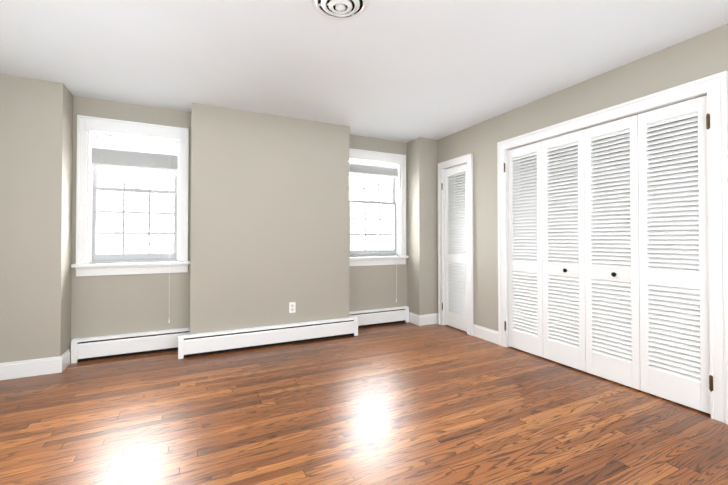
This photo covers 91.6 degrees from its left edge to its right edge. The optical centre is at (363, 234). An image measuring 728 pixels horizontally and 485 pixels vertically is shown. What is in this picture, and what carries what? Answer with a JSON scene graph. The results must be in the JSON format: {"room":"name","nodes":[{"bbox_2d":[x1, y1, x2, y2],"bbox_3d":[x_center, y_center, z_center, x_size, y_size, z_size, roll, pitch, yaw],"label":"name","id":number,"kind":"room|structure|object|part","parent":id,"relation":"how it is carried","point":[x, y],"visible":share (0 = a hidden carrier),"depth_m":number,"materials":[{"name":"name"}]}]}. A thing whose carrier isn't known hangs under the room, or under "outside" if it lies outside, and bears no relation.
{"room":"empty bedroom","nodes":[
{"label":"empty bedroom","id":0,"kind":"room"},
{"bbox_2d":[71,96,190,340],"bbox_3d":[-2.284,-0.056,3.553,0.980,2.440,0.200,0,-1,-26],"label":"wall","id":1,"kind":"structure","parent":0,"point":[105,305],"depth_m":3.43,"materials":[{"name":"paint"}]},
{"bbox_2d":[71,115,190,322],"bbox_3d":[-2.264,-0.109,3.524,0.970,1.975,0.272,0,-1,-26],"label":"window","id":2,"kind":"structure","parent":1,"relation":"in","point":[86,125],"depth_m":3.46,"materials":[{"name":"white wood"}]},
{"bbox_2d":[91,131,177,171],"bbox_3d":[-2.245,-0.828,3.494,0.726,0.349,0.036,0,-1,-26],"label":"window blind","id":3,"kind":"object","parent":2,"relation":"attached to","point":[129,157],"visible":0.94,"depth_m":3.48,"materials":[{"name":"white plastic"}]},
{"bbox_3d":[-2.279,-0.374,3.557,0.732,1.255,0.075,0,-1,-26],"label":"left window sash","id":4,"kind":"part","parent":2,"relation":"part of","materials":[{"name":"white wood"}]},
{"bbox_3d":[-2.279,-0.384,3.557,0.658,1.151,0.043,0,-1,-26],"label":"glass","id":5,"kind":"part","parent":2,"relation":"part of","materials":[{"name":"clear glass"}]},
{"bbox_3d":[-1.942,-0.036,3.535,0.012,1.830,0.011,0,-1,-26],"label":"blind cord","id":6,"kind":"part","parent":2,"relation":"part of","materials":[{"name":"white fabric"}]},
{"bbox_2d":[0,74,348,362],"bbox_3d":[-1.928,-0.056,3.565,3.670,2.440,0.490,0,-1,-26],"label":"wall","id":7,"kind":"structure","parent":0,"point":[269,218],"depth_m":3.53,"materials":[{"name":"paint"}]},
{"bbox_2d":[0,349,69,379],"bbox_3d":[-2.957,1.089,2.885,0.836,0.135,0.226,0,-1,-26],"label":"baseboard","id":8,"kind":"structure","parent":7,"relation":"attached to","point":[32,367],"depth_m":2.89,"materials":[{"name":"white wood"}]},
{"bbox_2d":[289,302,295,312],"bbox_3d":[-0.776,0.793,3.840,0.070,0.114,0.008,0,-1,-26],"label":"electrical outlet plate","id":9,"kind":"object","parent":7,"relation":"attached to","point":[292,307],"visible":1,"depth_m":3.84,"materials":[{"name":"white plastic"}]},
{"bbox_2d":[0,322,727,484],"bbox_3d":[0.078,1.196,1.981,5.900,0.100,5.070,0,-1,-26],"label":"floor","id":10,"kind":"structure","parent":0,"point":[405,403],"depth_m":2.17,"materials":[{"name":"brown wood"}]},
{"bbox_2d":[71,327,189,363],"bbox_3d":[-2.217,1.058,3.419,0.959,0.208,0.073,0,-1,-26],"label":"heater","id":11,"kind":"object","parent":10,"relation":"on","point":[101,347],"visible":0.85,"depth_m":3.36,"materials":[{"name":"white metal"}]},
{"bbox_2d":[178,316,357,358],"bbox_3d":[-0.914,1.062,3.731,1.850,0.208,0.073,0,-1,-26],"label":"heater","id":12,"kind":"object","parent":10,"relation":"on","point":[196,344],"visible":1,"depth_m":3.64,"materials":[{"name":"white metal"}]},
{"bbox_2d":[349,306,408,327],"bbox_3d":[0.192,1.073,4.594,0.885,0.208,0.073,0,-1,-26],"label":"heater","id":13,"kind":"object","parent":10,"relation":"on","point":[375,317],"visible":0.71,"depth_m":4.58,"materials":[{"name":"white metal"}]},
{"bbox_2d":[0,0,727,142],"bbox_3d":[0.078,-1.344,2.011,5.900,0.100,5.070,0,-1,-26],"label":"ceiling","id":14,"kind":"structure","parent":0,"point":[406,71],"depth_m":2.49,"materials":[{"name":"paint"}]},
{"bbox_2d":[311,0,368,19],"bbox_3d":[-0.131,-1.267,1.959,0.320,0.056,0.320,0,-1,-26],"label":"ceiling vent","id":15,"kind":"object","parent":14,"relation":"in","point":[342,9],"visible":1,"depth_m":1.98,"materials":[{"name":"silver metal"}]},
{"bbox_2d":[349,135,406,311],"bbox_3d":[0.102,-0.042,4.717,0.990,2.440,0.200,0,-1,-26],"label":"wall","id":16,"kind":"structure","parent":0,"point":[372,287],"depth_m":4.64,"materials":[{"name":"paint"}]},
{"bbox_2d":[349,148,408,301],"bbox_3d":[0.118,-0.095,4.686,0.970,1.975,0.272,0,-1,-26],"label":"window","id":17,"kind":"structure","parent":16,"relation":"in","point":[398,257],"depth_m":4.73,"materials":[{"name":"white wood"}]},
{"bbox_3d":[0.103,-0.370,4.719,0.658,1.151,0.043,0,-1,-26],"label":"glass","id":18,"kind":"part","parent":17,"relation":"part of","materials":[{"name":"clear glass"}]},
{"bbox_3d":[0.103,-0.360,4.719,0.732,1.255,0.075,0,-1,-26],"label":"right window sash","id":19,"kind":"part","parent":17,"relation":"part of","materials":[{"name":"white wood"}]},
{"bbox_2d":[349,159,397,176],"bbox_3d":[0.136,-0.884,4.657,0.726,0.209,0.036,0,-1,-26],"label":"window blind","id":20,"kind":"object","parent":17,"relation":"attached to","point":[373,169],"visible":0.77,"depth_m":4.64,"materials":[{"name":"white plastic"}]},
{"bbox_3d":[0.431,-0.022,4.693,0.012,1.830,0.011,0,-1,-26],"label":"blind cord","id":21,"kind":"part","parent":17,"relation":"part of","materials":[{"name":"white fabric"}]},
{"bbox_2d":[407,137,437,314],"bbox_3d":[0.831,-0.040,4.911,0.490,2.440,0.490,0,-1,-26],"label":"wall","id":22,"kind":"structure","parent":0,"point":[422,262],"depth_m":4.66,"materials":[{"name":"paint"}]},
{"bbox_2d":[409,312,437,325],"bbox_3d":[0.792,1.111,4.730,0.305,0.135,0.256,0,-1,-26],"label":"baseboard","id":23,"kind":"structure","parent":22,"relation":"attached to","point":[422,320],"depth_m":4.62,"materials":[{"name":"white wood"}]},
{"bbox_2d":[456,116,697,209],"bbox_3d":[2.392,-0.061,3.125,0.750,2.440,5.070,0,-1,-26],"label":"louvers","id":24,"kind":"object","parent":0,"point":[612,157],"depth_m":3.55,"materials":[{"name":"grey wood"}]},
{"bbox_2d":[437,23,727,330],"bbox_3d":[2.073,-0.066,2.697,0.200,2.440,4.580,0,-1,-26],"label":"wall","id":25,"kind":"structure","parent":0,"point":[703,55],"depth_m":3.35,"materials":[{"name":"paint"}]},
{"bbox_2d":[445,164,466,331],"bbox_3d":[1.148,0.158,4.396,0.062,2.008,0.438,0,-1,-26],"label":"door","id":26,"kind":"structure","parent":25,"relation":"in","point":[456,268],"depth_m":4.41,"materials":[{"name":"white wood"}]},
{"bbox_2d":[438,153,473,335],"bbox_3d":[1.211,0.117,4.427,0.230,2.115,0.620,0,-1,-26],"label":"door frame","id":27,"kind":"structure","parent":25,"relation":"attached to","point":[467,159],"depth_m":4.38,"materials":[{"name":"white wood"}]},
{"bbox_2d":[473,324,497,343],"bbox_3d":[1.349,1.101,3.919,0.015,0.135,0.391,0,-1,-26],"label":"baseboard","id":28,"kind":"structure","parent":25,"relation":"attached to","point":[487,334],"depth_m":3.91,"materials":[{"name":"white wood"}]},
{"bbox_2d":[508,141,542,356],"bbox_3d":[1.598,0.138,3.502,0.037,2.028,0.394,0,-1,-26],"label":"closet door","id":29,"kind":"structure","parent":25,"relation":"in","point":[525,245],"depth_m":3.49,"materials":[{"name":"white wood"}]},
{"bbox_2d":[542,130,585,371],"bbox_3d":[1.773,0.133,3.145,0.037,2.028,0.394,0,-1,-26],"label":"closet door","id":30,"kind":"structure","parent":25,"relation":"in","point":[564,307],"depth_m":3.13,"materials":[{"name":"white wood"}]},
{"bbox_2d":[504,113,712,391],"bbox_3d":[1.812,0.117,2.943,0.010,1.740,1.631,0,-1,-26],"label":"closet hinges","id":31,"kind":"object","parent":25,"relation":"attached to","point":[710,376],"visible":0.94,"depth_m":2.22,"materials":[{"name":"brown metal"}]},
{"bbox_2d":[584,115,640,389],"bbox_3d":[1.947,0.129,2.787,0.037,2.028,0.394,0,-1,-26],"label":"closet door","id":32,"kind":"structure","parent":25,"relation":"in","point":[612,303],"depth_m":2.77,"materials":[{"name":"white wood"}]},
{"bbox_2d":[497,71,727,424],"bbox_3d":[1.911,0.086,2.992,0.230,2.143,1.789,0,-1,-26],"label":"trim","id":33,"kind":"structure","parent":25,"relation":"attached to","point":[714,88],"depth_m":2.21,"materials":[{"name":"white wood"}]},
{"bbox_2d":[638,95,710,413],"bbox_3d":[2.122,0.125,2.430,0.037,2.028,0.394,0,-1,-26],"label":"closet door","id":34,"kind":"structure","parent":25,"relation":"in","point":[674,299],"depth_m":2.41,"materials":[{"name":"white wood"}]},
{"label":"outside","id":35,"kind":"structure","parent":0,"visible":0},
{"bbox_2d":[97,136,391,253],"bbox_3d":[-1.616,-0.564,5.360,9.000,5.500,0.050,0,-1,-26],"label":"window panes","id":36,"kind":"structure","parent":35,"point":[103,204],"depth_m":4.74,"materials":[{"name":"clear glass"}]}
]}

